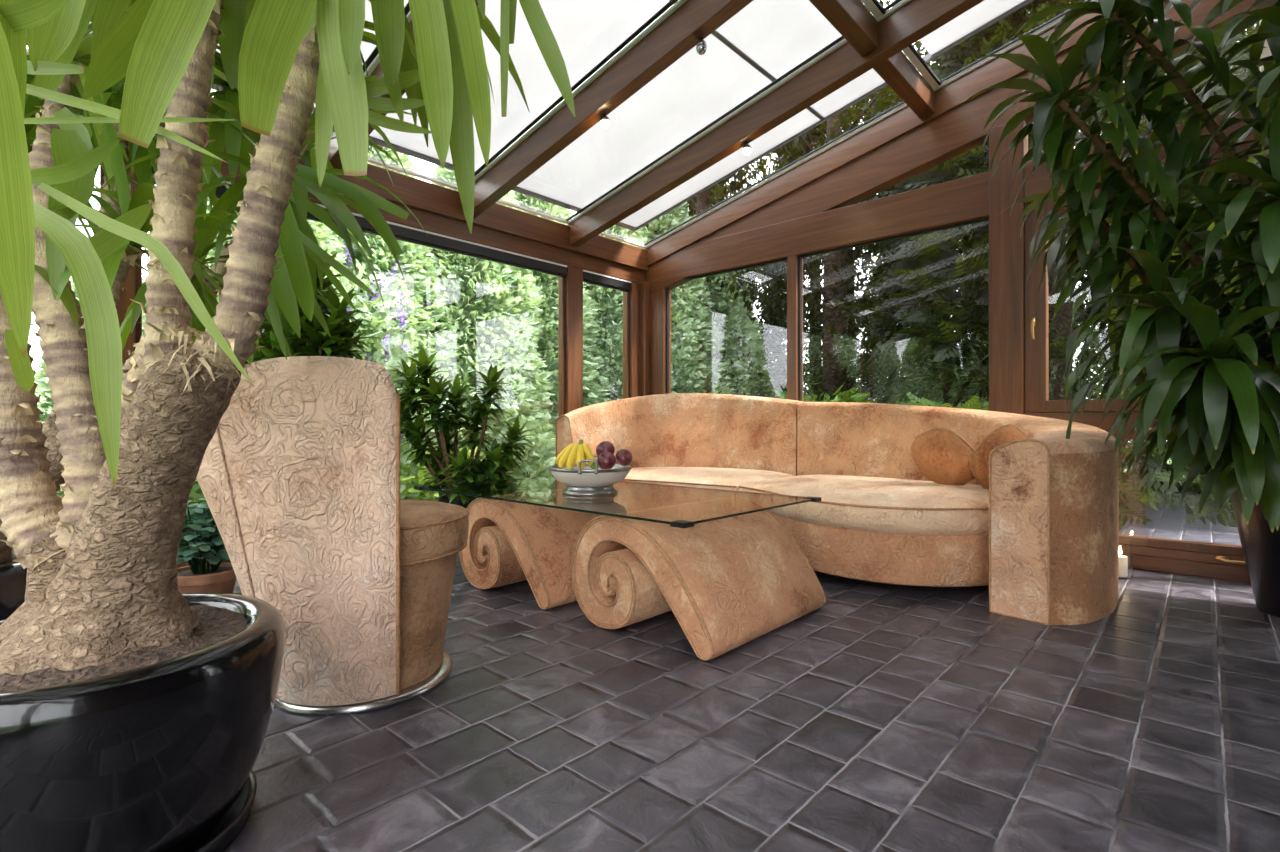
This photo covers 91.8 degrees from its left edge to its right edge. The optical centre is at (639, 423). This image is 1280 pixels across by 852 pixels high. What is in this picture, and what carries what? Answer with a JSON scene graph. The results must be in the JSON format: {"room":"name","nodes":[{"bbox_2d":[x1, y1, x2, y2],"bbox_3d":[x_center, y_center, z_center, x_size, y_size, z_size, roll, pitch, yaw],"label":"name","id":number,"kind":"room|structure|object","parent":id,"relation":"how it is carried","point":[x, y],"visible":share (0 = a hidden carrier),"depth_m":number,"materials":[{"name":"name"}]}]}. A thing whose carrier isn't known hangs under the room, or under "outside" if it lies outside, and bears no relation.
{"room":"sunroom","nodes":[
{"label":"sunroom","id":0,"kind":"room"},
{"bbox_2d":[0,593,284,851],"bbox_3d":[-1.148,0.661,1.310,0.690,0.437,0.690,0,0,42],"label":"pot","id":1,"kind":"object","parent":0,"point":[146,743],"depth_m":1.13,"materials":[{"name":"black ceramic"}]},
{"bbox_2d":[223,552,1279,851],"bbox_3d":[0.541,0.960,2.187,6.950,0.120,6.200,0,0,42],"label":"floor","id":2,"kind":"structure","parent":0,"point":[881,717],"depth_m":1.79,"materials":[{"name":"tile"}]},
{"bbox_2d":[176,498,236,593],"bbox_3d":[-2.143,0.631,3.062,0.415,0.537,0.435,0,0,28],"label":"plant","id":3,"kind":"object","parent":2,"relation":"on","point":[201,540],"visible":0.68,"depth_m":2.97,"materials":[{"name":"green plant"}]},
{"bbox_2d":[0,0,427,619],"bbox_3d":[-1.655,-0.607,2.136,1.948,2.973,1.314,0,0,-7],"label":"plant","id":4,"kind":"object","parent":2,"relation":"on","point":[300,250],"visible":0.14,"depth_m":1.88,"materials":[{"name":"green plant"}]},
{"bbox_2d":[0,549,26,619],"bbox_3d":[-2.274,0.661,2.020,0.690,0.437,0.690,0,0,42],"label":"pot","id":5,"kind":"object","parent":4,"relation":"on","point":[13,577],"depth_m":1.93,"materials":[{"name":"black ceramic"}]},
{"bbox_2d":[189,771,256,851],"bbox_3d":[-1.148,0.873,1.310,0.576,0.054,0.576,0,0,42],"label":"saucer","id":6,"kind":"object","parent":2,"relation":"on","point":[233,822],"visible":0.14,"depth_m":1.35,"materials":[{"name":"black ceramic"}]},
{"bbox_2d":[0,0,574,851],"bbox_3d":[-0.964,-0.317,1.310,1.724,2.393,1.046,0,0,4],"label":"yucca","id":7,"kind":"object","parent":2,"relation":"on","point":[136,710],"visible":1,"depth_m":1.21,"materials":[{"name":"green plant"}]},
{"bbox_2d":[245,247,383,364],"bbox_3d":[-2.162,-0.092,3.756,1.152,1.985,0.744,0,0,8],"label":"dracaena","id":8,"kind":"object","parent":2,"relation":"on","point":[314,340],"visible":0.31,"depth_m":3.62,"materials":[{"name":"plant"}]},
{"bbox_2d":[196,356,469,714],"bbox_3d":[-1.038,0.349,2.169,0.804,1.103,0.827,0,0,20],"label":"tub chair","id":9,"kind":"object","parent":2,"relation":"on","point":[298,478],"visible":0.93,"depth_m":1.85,"materials":[{"name":"fabric"}]},
{"bbox_2d":[400,500,468,563],"bbox_3d":[-0.978,0.371,2.206,0.712,0.154,0.712,0,0,42],"label":"seat cushion","id":10,"kind":"object","parent":9,"relation":"on","point":[431,532],"depth_m":2.06,"materials":[{"name":"fabric"}]},
{"bbox_2d":[386,347,537,507],"bbox_3d":[-1.336,0.172,4.518,1.231,1.457,0.647,0,0,12],"label":"dracaena","id":11,"kind":"object","parent":2,"relation":"on","point":[460,468],"visible":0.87,"depth_m":4.47,"materials":[{"name":"plant"}]},
{"bbox_2d":[438,495,479,507],"bbox_3d":[-1.306,0.715,4.550,0.339,0.370,0.339,0,0,42],"label":"pot","id":12,"kind":"object","parent":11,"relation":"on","point":[459,500],"depth_m":4.40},
{"bbox_2d":[414,475,825,660],"bbox_3d":[-0.177,0.639,3.466,2.218,0.516,1.148,0,0,42],"label":"coffee table","id":13,"kind":"object","parent":2,"relation":"on","point":[730,573],"visible":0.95,"depth_m":2.83,"materials":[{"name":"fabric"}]},
{"bbox_2d":[548,455,631,495],"bbox_3d":[-0.277,0.283,3.449,0.466,0.200,0.466,0,0,42],"label":"fruit bowl","id":14,"kind":"object","parent":13,"relation":"on","point":[587,481],"visible":0.86,"depth_m":3.30,"materials":[{"name":"silver metal"}]},
{"bbox_2d":[555,439,594,468],"bbox_3d":[-0.352,0.166,3.328,0.176,0.162,0.215,0,0,-28],"label":"banana bunch","id":15,"kind":"object","parent":14,"relation":"on","point":[568,456],"visible":0.97,"depth_m":3.29,"materials":[{"name":"yellow food"}]},
{"bbox_2d":[596,441,614,455],"bbox_3d":[-0.191,0.146,3.429,0.105,0.103,0.102,0,0,42],"label":"plum","id":16,"kind":"object","parent":14,"relation":"in","point":[605,446],"visible":0.65,"depth_m":3.40,"materials":[{"name":"purple food"}]},
{"bbox_2d":[597,452,615,468],"bbox_3d":[-0.180,0.198,3.329,0.101,0.098,0.099,0,0,42],"label":"plum","id":17,"kind":"object","parent":14,"relation":"in","point":[606,460],"visible":0.98,"depth_m":3.30,"materials":[{"name":"purple food"}]},
{"bbox_2d":[615,449,632,465],"bbox_3d":[-0.087,0.183,3.399,0.091,0.094,0.095,0,0,42],"label":"plum","id":18,"kind":"object","parent":14,"relation":"in","point":[624,457],"visible":0.99,"depth_m":3.37,"materials":[{"name":"purple food"}]},
{"bbox_2d":[556,393,1118,624],"bbox_3d":[1.076,0.309,4.445,3.752,1.183,1.654,0,0,42],"label":"sofa","id":19,"kind":"object","parent":2,"relation":"on","point":[1043,536],"visible":0.73,"depth_m":3.38,"materials":[{"name":"fabric"}]},
{"bbox_2d":[622,467,792,490],"bbox_3d":[0.407,0.483,4.895,1.512,0.233,0.793,0,0,33],"label":"seat cushion","id":20,"kind":"object","parent":19,"relation":"on","point":[733,479],"depth_m":4.69,"materials":[{"name":"fabric"}]},
{"bbox_2d":[738,474,988,534],"bbox_3d":[1.348,0.483,3.821,1.617,0.233,1.100,0,0,42],"label":"seat cushion","id":21,"kind":"object","parent":19,"relation":"on","point":[848,505],"depth_m":3.38,"materials":[{"name":"fabric"}]},
{"bbox_2d":[911,428,975,484],"bbox_3d":[1.845,0.205,3.758,0.217,0.368,0.434,0,0,-19],"label":"cushion","id":22,"kind":"object","parent":19,"relation":"on","point":[941,454],"visible":0.84,"depth_m":3.68,"materials":[{"name":"fabric"}]},
{"bbox_2d":[972,424,1026,488],"bbox_3d":[2.049,0.200,3.506,0.388,0.397,0.171,0,0,-24],"label":"cushion","id":23,"kind":"object","parent":19,"relation":"on","point":[1002,435],"visible":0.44,"depth_m":3.44,"materials":[{"name":"fabric"}]},
{"bbox_2d":[961,0,1279,616],"bbox_3d":[2.569,-0.657,2.809,1.802,3.114,1.665,0,0,-39],"label":"dracaena","id":24,"kind":"object","parent":2,"relation":"on","point":[1213,384],"visible":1,"depth_m":2.74,"materials":[{"name":"plant"}]},
{"bbox_2d":[1119,548,1131,578],"bbox_3d":[2.824,0.795,3.650,0.116,0.210,0.116,0,0,42],"label":"candle lantern","id":25,"kind":"object","parent":2,"relation":"on","point":[1123,560],"visible":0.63,"depth_m":3.62,"materials":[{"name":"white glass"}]},
{"bbox_2d":[1119,555,1127,576],"bbox_3d":[2.824,0.834,3.650,0.074,0.116,0.074,0,0,42],"label":"candle","id":26,"kind":"object","parent":25,"relation":"on","point":[1123,560],"depth_m":3.62,"materials":[{"name":"wax"}]},
{"bbox_2d":[1119,544,1250,582],"bbox_3d":[2.583,0.830,4.409,6.730,0.140,0.145,0,0,42],"label":"trim","id":27,"kind":"structure","parent":2,"relation":"on","point":[1201,564],"depth_m":3.70,"materials":[{"name":"brown wood"}]},
{"bbox_2d":[651,288,670,394],"bbox_3d":[0.221,-0.365,6.575,0.180,2.250,0.130,0,0,42],"label":"trim","id":28,"kind":"structure","parent":27,"relation":"on","point":[658,298],"depth_m":6.52,"materials":[{"name":"brown wood"}]},
{"bbox_2d":[645,171,988,283],"bbox_3d":[1.316,-1.643,5.572,3.290,0.315,0.136,0,0,42],"label":"beam","id":29,"kind":"structure","parent":28,"relation":"on","point":[961,200],"depth_m":5.18,"materials":[{"name":"brown wood"}]},
{"bbox_2d":[787,255,802,400],"bbox_3d":[1.380,-0.362,5.517,0.090,2.245,0.130,0,0,42],"label":"trim","id":30,"kind":"structure","parent":27,"relation":"on","point":[792,261],"depth_m":5.47,"materials":[{"name":"brown wood"}]},
{"bbox_2d":[989,120,1027,414],"bbox_3d":[2.608,-0.670,4.389,0.215,2.860,0.140,0,0,42],"label":"trim","id":31,"kind":"structure","parent":27,"relation":"on","point":[1006,247],"depth_m":4.34,"materials":[{"name":"brown wood"}]},
{"bbox_2d":[1024,412,1245,563],"bbox_3d":[3.122,0.361,3.884,1.225,0.873,0.193,0,0,42],"label":"window","id":32,"kind":"structure","parent":27,"relation":"attached to","point":[1205,547],"depth_m":3.86,"materials":[{"name":"brown wood"}]},
{"bbox_2d":[1025,155,1275,412],"bbox_3d":[3.121,-0.800,3.882,1.225,1.440,0.157,0,0,42],"label":"window","id":33,"kind":"structure","parent":32,"relation":"attached to","point":[1036,304],"depth_m":4.23,"materials":[{"name":"brown wood"}]},
{"bbox_3d":[3.655,-0.790,3.440,0.160,3.100,0.130,0,0,42],"label":"trim","id":34,"kind":"structure","parent":27,"relation":"on","visible":0},
{"bbox_2d":[1024,111,1272,203],"bbox_3d":[3.880,-1.660,3.231,3.225,0.280,0.136,0,0,42],"label":"trim","id":35,"kind":"structure","parent":34,"relation":"attached to","point":[1038,181],"depth_m":3.98,"materials":[{"name":"brown wood"}]},
{"bbox_3d":[1.355,0.680,5.540,3.190,0.160,0.130,0,0,42],"label":"trim","id":36,"kind":"structure","parent":27,"relation":"on","visible":0},
{"bbox_2d":[666,258,786,393],"bbox_3d":[0.814,-0.443,6.027,1.435,2.085,0.040,0,0,42],"label":"window","id":37,"kind":"structure","parent":36,"relation":"attached to","point":[785,259],"depth_m":6.49,"materials":[{"name":"brown wood"}]},
{"bbox_2d":[799,218,988,400],"bbox_3d":[1.970,-0.443,4.972,1.515,2.085,0.040,0,0,42],"label":"window","id":38,"kind":"structure","parent":36,"relation":"attached to","point":[984,219],"depth_m":5.29,"materials":[{"name":"brown wood"}]},
{"bbox_3d":[-1.984,0.840,4.486,0.140,0.120,6.190,0,0,42],"label":"trim","id":39,"kind":"structure","parent":2,"relation":"on","visible":0},
{"bbox_2d":[115,158,134,365],"bbox_3d":[-2.912,-0.355,3.477,0.130,2.270,0.110,0,0,42],"label":"trim","id":40,"kind":"structure","parent":39,"relation":"on","point":[125,295],"depth_m":3.45,"materials":[{"name":"brown wood"}]},
{"bbox_2d":[135,174,564,416],"bbox_3d":[-1.803,-0.355,4.699,0.060,2.270,3.190,0,0,42],"label":"window","id":41,"kind":"structure","parent":39,"relation":"on","point":[138,271],"depth_m":5.84,"materials":[{"name":"brown wood"}]},
{"bbox_2d":[136,167,566,276],"bbox_3d":[-1.775,-1.435,4.677,0.061,0.105,3.175,0,0,42],"label":"housing","id":42,"kind":"object","parent":41,"relation":"attached to","point":[401,232],"visible":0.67,"depth_m":4.99,"materials":[{"name":"metal"}]},
{"bbox_2d":[565,266,582,413],"bbox_3d":[-0.660,-0.355,5.944,0.130,2.270,0.190,0,0,42],"label":"trim","id":43,"kind":"structure","parent":39,"relation":"on","point":[574,277],"depth_m":5.88,"materials":[{"name":"brown wood"}]},
{"bbox_2d":[623,291,628,398],"bbox_3d":[-0.367,-0.355,6.272,0.060,2.270,0.690,0,0,42],"label":"window","id":44,"kind":"structure","parent":39,"relation":"attached to","point":[625,294],"depth_m":6.50,"materials":[{"name":"brown wood"}]},
{"bbox_2d":[583,270,630,291],"bbox_3d":[-0.341,-1.435,6.248,0.061,0.105,0.680,0,0,42],"label":"housing","id":45,"kind":"object","parent":44,"relation":"attached to","point":[589,277],"visible":0.84,"depth_m":6.22,"materials":[{"name":"metal"}]},
{"bbox_2d":[629,282,650,397],"bbox_3d":[0.010,-0.355,6.626,0.200,2.270,0.340,0,0,42],"label":"trim","id":46,"kind":"structure","parent":39,"relation":"on","point":[639,294],"depth_m":6.53,"materials":[{"name":"brown wood"}]},
{"bbox_2d":[82,123,644,282],"bbox_3d":[-1.987,-1.560,4.488,0.134,0.140,6.190,0,0,42],"label":"trim","id":47,"kind":"structure","parent":46,"relation":"on","point":[430,222],"depth_m":5.27,"materials":[{"name":"brown wood"}]},
{"bbox_2d":[80,113,648,271],"bbox_3d":[-1.970,-1.738,4.472,0.180,0.215,6.190,0,0,42],"label":"trim","id":48,"kind":"structure","parent":47,"relation":"on","point":[421,195],"depth_m":5.17,"materials":[{"name":"brown wood"}]},
{"bbox_2d":[368,157,457,189],"bbox_3d":[-1.749,-1.875,4.592,0.025,0.021,1.015,0,0,42],"label":"trim","id":49,"kind":"structure","parent":48,"relation":"on","point":[370,160],"depth_m":4.64,"materials":[{"name":"metal"}]},
{"bbox_2d":[497,199,569,223],"bbox_3d":[-1.000,-1.875,5.412,0.025,0.021,1.015,0,0,42],"label":"trim","id":50,"kind":"structure","parent":48,"relation":"on","point":[499,200],"depth_m":5.46,"materials":[{"name":"metal"}]},
{"bbox_3d":[0.726,-2.187,5.319,3.000,0.653,0.985,0,0,42],"label":"window","id":51,"kind":"structure","parent":48,"relation":"attached to","visible":0},
{"bbox_2d":[644,0,1091,245],"bbox_3d":[2.203,-2.608,3.970,6.700,1.448,0.985,0,0,42],"label":"window","id":52,"kind":"structure","parent":51,"relation":"attached to","point":[1069,10],"depth_m":4.50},
{"bbox_2d":[478,0,894,211],"bbox_3d":[1.502,-2.679,3.128,6.600,1.433,1.095,0,0,42],"label":"blind","id":53,"kind":"object","parent":52,"relation":"attached to","point":[765,40],"visible":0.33,"depth_m":4.40,"materials":[{"name":"fabric"}]},
{"bbox_3d":[-1.509,-2.187,2.871,3.000,0.653,1.015,0,0,42],"label":"window","id":54,"kind":"structure","parent":48,"relation":"on","visible":0},
{"bbox_2d":[362,2,409,72],"bbox_3d":[0.286,-2.608,1.870,6.700,1.448,0.028,0,0,42],"label":"window","id":55,"kind":"structure","parent":54,"relation":"attached to","point":[375,52],"depth_m":3.50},
{"bbox_3d":[-0.761,-2.187,3.690,3.000,0.653,1.015,0,0,42],"label":"window","id":56,"kind":"structure","parent":48,"relation":"on","visible":0},
{"bbox_2d":[475,0,677,175],"bbox_3d":[1.034,-2.608,2.690,6.700,1.448,0.028,0,0,42],"label":"window","id":57,"kind":"structure","parent":56,"relation":"attached to","point":[669,4],"depth_m":3.93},
{"bbox_3d":[-0.012,-2.187,4.510,3.000,0.653,1.015,0,0,42],"label":"window","id":58,"kind":"structure","parent":48,"relation":"attached to","visible":0},
{"bbox_2d":[566,0,901,220],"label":"window","id":59,"kind":"structure","parent":58,"relation":"attached to","point":[895,2],"depth_m":4.35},
{"bbox_2d":[328,0,477,168],"bbox_3d":[0.294,-2.473,1.976,6.830,1.677,0.095,0,0,42],"label":"trim","id":60,"kind":"structure","parent":47,"relation":"on","point":[334,156],"depth_m":3.93,"materials":[{"name":"brown wood"}]},
{"bbox_2d":[364,12,411,76],"bbox_3d":[0.309,-2.594,1.896,6.700,1.458,0.042,0,0,42],"label":"trim","id":61,"kind":"structure","parent":60,"relation":"attached to","point":[376,61],"depth_m":3.54,"materials":[{"name":"metal"}]},
{"bbox_2d":[473,0,752,218],"bbox_3d":[1.042,-2.473,2.796,6.830,1.677,0.095,0,0,42],"label":"trim","id":62,"kind":"structure","parent":47,"relation":"on","point":[680,31],"depth_m":3.87,"materials":[{"name":"brown wood"}]},
{"bbox_2d":[475,0,686,180],"bbox_3d":[1.058,-2.594,2.716,6.700,1.458,0.042,0,0,42],"label":"trim","id":63,"kind":"structure","parent":62,"relation":"attached to","point":[679,3],"depth_m":3.94,"materials":[{"name":"metal"}]},
{"bbox_2d":[696,37,706,54],"bbox_3d":[0.344,-2.124,3.477,0.060,0.101,0.060,0,0,42],"label":"spot lamp","id":64,"kind":"object","parent":62,"relation":"attached to","point":[701,47],"visible":1,"depth_m":3.46,"materials":[{"name":"metal"}]},
{"bbox_2d":[567,0,983,246],"bbox_3d":[1.791,-2.473,3.615,6.830,1.677,0.095,0,0,42],"label":"ceiling beam","id":65,"kind":"structure","parent":47,"relation":"on","point":[916,19],"depth_m":4.34,"materials":[{"name":"brown wood"}]},
{"bbox_2d":[568,0,910,223],"bbox_3d":[1.806,-2.594,3.536,6.700,1.458,0.042,0,0,42],"label":"trim","id":66,"kind":"structure","parent":65,"relation":"attached to","point":[902,3],"depth_m":4.51,"materials":[{"name":"metal"}]},
{"bbox_2d":[809,0,877,56],"bbox_3d":[1.095,-2.402,3.499,0.100,0.185,1.015,0,0,42],"label":"trim","id":67,"kind":"structure","parent":66,"relation":"attached to","point":[851,19],"depth_m":3.64,"materials":[{"name":"brown wood"}]},
{"bbox_2d":[615,68,887,230],"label":"blind","id":68,"kind":"object","parent":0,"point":[869,82],"depth_m":5.15,"materials":[{"name":"fabric"}]},
{"bbox_2d":[1230,488,1279,616],"bbox_3d":[3.123,0.600,2.917,0.536,0.600,0.536,0,0,42],"label":"planter","id":69,"kind":"object","parent":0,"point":[1260,546],"depth_m":2.91,"materials":[{"name":"black ceramic"}]},
{"bbox_3d":[3.104,-1.400,-0.160,0.200,4.600,6.190,0,0,42],"label":"wall","id":70,"kind":"structure","parent":0,"visible":0},
{"bbox_2d":[646,0,1098,247],"bbox_3d":[2.534,-2.594,4.333,6.700,1.458,0.042,0,0,42],"label":"trim","id":71,"kind":"structure","parent":70,"relation":"attached to","point":[1056,22],"depth_m":5.04,"materials":[{"name":"metal"}]},
{"bbox_2d":[873,51,933,118],"bbox_3d":[1.834,-2.402,4.308,0.100,0.185,0.985,0,0,42],"label":"trim","id":72,"kind":"structure","parent":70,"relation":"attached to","point":[897,71],"depth_m":4.30,"materials":[{"name":"brown wood"}]},
{"bbox_2d":[644,0,1163,265],"bbox_3d":[2.530,-2.477,4.447,6.860,1.678,0.160,0,0,42],"label":"trim","id":73,"kind":"structure","parent":70,"relation":"attached to","point":[954,94],"depth_m":5.06,"materials":[{"name":"brown wood"}]},
{"bbox_2d":[650,0,1277,297],"bbox_3d":[2.538,-2.227,4.457,6.860,1.778,0.134,0,0,42],"label":"wooden beam","id":74,"kind":"structure","parent":70,"relation":"attached to","point":[958,131],"depth_m":4.76,"materials":[{"name":"brown wood"}]},
{"bbox_2d":[919,0,1033,62],"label":"blind","id":75,"kind":"object","parent":70,"relation":"attached to","point":[976,19],"depth_m":4.11,"materials":[{"name":"fabric"}]},
{"bbox_3d":[-0.401,-2.402,1.859,0.100,0.185,1.015,0,0,42],"label":"trim","id":76,"kind":"structure","parent":0,"visible":0},
{"bbox_3d":[1.020,-2.923,0.561,3.850,0.836,1.015,0,0,42],"label":"window","id":77,"kind":"structure","parent":76,"relation":"on","visible":0},
{"bbox_2d":[360,41,375,64],"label":"blind","id":78,"kind":"object","parent":77,"relation":"on","point":[367,48],"depth_m":3.53,"materials":[{"name":"fabric"}]},
{"bbox_3d":[0.347,-2.402,2.679,0.100,0.185,1.015,0,0,42],"label":"trim","id":79,"kind":"structure","parent":0,"visible":0},
{"bbox_3d":[1.769,-2.923,1.381,3.850,0.836,1.015,0,0,42],"label":"window","id":80,"kind":"structure","parent":79,"relation":"on","visible":0},
{"bbox_2d":[369,122,453,169],"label":"blind","id":81,"kind":"object","parent":80,"relation":"on","point":[411,144],"depth_m":4.42,"materials":[{"name":"fabric"}]},
{"bbox_2d":[481,0,561,158],"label":"blind","id":82,"kind":"object","parent":80,"relation":"on","point":[540,89],"depth_m":4.03,"materials":[{"name":"fabric"}]},
{"bbox_2d":[538,0,670,86],"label":"blind","id":83,"kind":"object","parent":80,"relation":"on","point":[589,35],"depth_m":3.63,"materials":[{"name":"fabric"}]},
{"label":"outside","id":84,"kind":"structure","parent":0,"visible":0},
{"bbox_2d":[1119,442,1212,530],"bbox_3d":[1.364,1.140,8.910,70.000,0.220,75.000,0,0,42],"label":"ground","id":85,"kind":"structure","parent":84,"point":[1122,510],"depth_m":7.88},
{"bbox_2d":[35,273,146,495],"bbox_3d":[-4.782,-0.151,5.574,1.453,2.588,1.477,0,0,1],"label":"conifer tree","id":86,"kind":"object","parent":85,"relation":"on","point":[45,404],"visible":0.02,"depth_m":5.18,"materials":[{"name":"green plant"}]},
{"bbox_2d":[56,478,209,510],"bbox_3d":[-3.561,0.536,4.212,1.542,1.120,1.512,0,0,32],"label":"bush","id":87,"kind":"object","parent":85,"relation":"on","point":[196,487],"visible":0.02,"depth_m":4.39,"materials":[{"name":"green plant"}]},
{"bbox_2d":[194,197,369,500],"bbox_3d":[-3.850,-1.074,6.404,2.523,4.630,2.497,0,0,32],"label":"conifer tree","id":88,"kind":"object","parent":85,"relation":"on","point":[325,237],"visible":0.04,"depth_m":6.16,"materials":[{"name":"green plant"}]},
{"bbox_2d":[324,246,421,499],"bbox_3d":[-2.645,-0.257,5.872,1.237,2.674,1.176,0,0,37],"label":"flowering shrub","id":89,"kind":"object","parent":85,"relation":"on","point":[392,336],"visible":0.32,"depth_m":5.83,"materials":[{"name":"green plant"}]},
{"bbox_2d":[342,144,470,500],"bbox_3d":[-3.159,-1.079,7.380,2.594,4.621,2.637,0,0,33],"label":"conifer tree","id":90,"kind":"object","parent":85,"relation":"on","point":[419,267],"visible":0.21,"depth_m":7.03,"materials":[{"name":"green plant"}]},
{"bbox_2d":[400,447,486,501],"bbox_3d":[-1.995,0.654,6.163,1.402,0.885,1.368,0,0,-27],"label":"bush","id":91,"kind":"object","parent":85,"relation":"on","point":[416,478],"visible":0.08,"depth_m":5.80,"materials":[{"name":"green plant"}]},
{"bbox_2d":[413,160,555,494],"bbox_3d":[-2.210,-1.134,8.027,2.568,4.763,2.595,0,0,-27],"label":"conifer tree","id":92,"kind":"object","parent":85,"relation":"on","point":[491,322],"visible":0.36,"depth_m":7.56,"materials":[{"name":"green plant"}]},
{"bbox_2d":[487,430,555,478],"bbox_3d":[-1.254,0.581,7.095,1.250,1.033,1.186,0,0,29],"label":"bush","id":93,"kind":"object","parent":85,"relation":"on","point":[545,438],"visible":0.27,"depth_m":6.97,"materials":[{"name":"green plant"}]},
{"bbox_2d":[511,190,615,475],"bbox_3d":[-1.529,-1.121,9.084,2.690,4.713,2.646,0,0,-26],"label":"conifer tree","id":94,"kind":"object","parent":85,"relation":"on","point":[549,283],"visible":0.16,"depth_m":8.63,"materials":[{"name":"green plant"}]},
{"bbox_2d":[573,213,676,402],"bbox_3d":[-0.474,-1.174,10.010,2.616,4.851,2.643,0,0,4],"label":"conifer tree","id":95,"kind":"object","parent":85,"relation":"on","point":[609,301],"visible":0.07,"depth_m":9.30,"materials":[{"name":"green plant"}]},
{"bbox_2d":[639,202,734,394],"bbox_3d":[0.371,-1.395,11.062,3.033,5.314,2.983,0,0,5],"label":"conifer tree","id":96,"kind":"object","parent":85,"relation":"on","point":[690,363],"visible":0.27,"depth_m":10.42,"materials":[{"name":"green plant"}]},
{"bbox_2d":[688,184,729,215],"bbox_3d":[0.916,-2.777,14.691,4.183,8.009,4.344,0,0,28],"label":"tree","id":97,"kind":"object","parent":85,"relation":"on","point":[719,192],"visible":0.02,"depth_m":14.03,"materials":[{"name":"green plant"}]},
{"bbox_2d":[644,136,805,395],"bbox_3d":[1.103,-3.428,11.930,4.710,9.388,4.331,0,0,5],"label":"tree","id":98,"kind":"object","parent":85,"relation":"on","point":[701,203],"visible":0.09,"depth_m":11.56,"materials":[{"name":"green plant"}]},
{"bbox_2d":[691,214,778,395],"bbox_3d":[1.287,-1.374,12.003,2.853,5.292,2.883,0,0,35],"label":"conifer tree","id":99,"kind":"object","parent":85,"relation":"on","point":[738,313],"visible":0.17,"depth_m":11.34,"materials":[{"name":"green plant"}]},
{"bbox_2d":[746,153,894,401],"bbox_3d":[4.588,-3.451,16.076,4.735,9.436,4.354,0,0,29],"label":"tree","id":100,"kind":"object","parent":85,"relation":"on","point":[816,360],"visible":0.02,"depth_m":16.23,"materials":[{"name":"green plant"}]},
{"bbox_2d":[772,382,876,402],"bbox_3d":[2.052,0.318,7.082,2.060,1.583,1.994,0,0,34],"label":"bush","id":101,"kind":"object","parent":85,"relation":"on","point":[847,397],"visible":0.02,"depth_m":6.75,"materials":[{"name":"green plant"}]},
{"bbox_2d":[706,0,988,402],"bbox_3d":[2.796,-3.227,9.249,4.110,8.915,3.766,0,0,-12],"label":"tree","id":102,"kind":"object","parent":85,"relation":"on","point":[832,317],"visible":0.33,"depth_m":9.13,"materials":[{"name":"green plant"}]},
{"bbox_2d":[751,56,975,405],"bbox_3d":[4.284,-3.411,12.669,4.876,9.336,5.064,0,0,13],"label":"tree","id":103,"kind":"object","parent":85,"relation":"on","point":[766,328],"visible":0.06,"depth_m":11.90,"materials":[{"name":"green plant"}]},
{"bbox_2d":[856,241,963,399],"bbox_3d":[8.491,-3.809,17.635,5.311,10.168,5.515,0,0,7],"label":"tree","id":104,"kind":"object","parent":85,"relation":"on","point":[959,241],"visible":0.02,"depth_m":17.84,"materials":[{"name":"green plant"}]},
{"bbox_2d":[894,392,988,410],"bbox_3d":[3.194,0.373,6.458,2.295,1.439,2.316,0,0,-30],"label":"bush","id":105,"kind":"object","parent":85,"relation":"on","point":[925,402],"visible":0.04,"depth_m":6.20,"materials":[{"name":"green plant"}]},
{"bbox_2d":[873,145,1085,412],"bbox_3d":[5.876,-3.138,11.502,4.050,8.778,4.405,0,0,27],"label":"tree","id":106,"kind":"object","parent":85,"relation":"on","point":[966,237],"visible":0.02,"depth_m":11.14,"materials":[{"name":"green plant"}]},
{"bbox_2d":[847,0,1113,412],"bbox_3d":[6.429,-3.612,10.219,4.509,9.772,4.903,0,0,-17],"label":"tree","id":107,"kind":"object","parent":85,"relation":"on","point":[966,302],"visible":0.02,"depth_m":10.39,"materials":[{"name":"green plant"}]},
{"bbox_2d":[847,0,1257,526],"bbox_3d":[4.937,-3.096,7.268,4.706,8.676,4.532,0,0,-9],"label":"tree","id":108,"kind":"object","parent":85,"relation":"on","point":[921,257],"visible":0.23,"depth_m":6.98,"materials":[{"name":"green plant"}]},
{"bbox_2d":[1080,381,1232,508],"bbox_3d":[6.592,0.237,7.767,2.301,1.748,2.285,0,0,32],"label":"bush","id":109,"kind":"object","parent":85,"relation":"on","point":[1126,393],"visible":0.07,"depth_m":7.56,"materials":[{"name":"green plant"}]},
{"bbox_2d":[1072,23,1255,485],"bbox_3d":[8.393,-4.157,10.419,5.004,10.853,4.584,0,0,18],"label":"tree","id":110,"kind":"object","parent":85,"relation":"on","point":[1247,32],"visible":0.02,"depth_m":10.23,"materials":[{"name":"green plant"}]},
{"bbox_2d":[1073,21,1259,445],"bbox_3d":[8.341,-3.480,8.412,3.988,9.442,4.353,0,0,-34],"label":"tree","id":111,"kind":"object","parent":85,"relation":"on","point":[1254,89],"visible":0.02,"depth_m":8.07,"materials":[{"name":"green plant"}]},
{"bbox_2d":[1087,45,1249,482],"bbox_3d":[10.622,-2.775,11.388,4.180,8.003,4.341,0,0,36],"label":"tree","id":112,"kind":"object","parent":85,"relation":"on","point":[1127,445],"visible":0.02,"depth_m":11.83,"materials":[{"name":"green plant"}]},
{"bbox_2d":[1119,503,1241,545],"bbox_3d":[6.867,0.975,3.480,6.550,0.110,4.200,0,0,42],"label":"terrace","id":113,"kind":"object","parent":85,"relation":"on","point":[1168,523],"visible":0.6,"depth_m":5.51,"materials":[{"name":"tile"}]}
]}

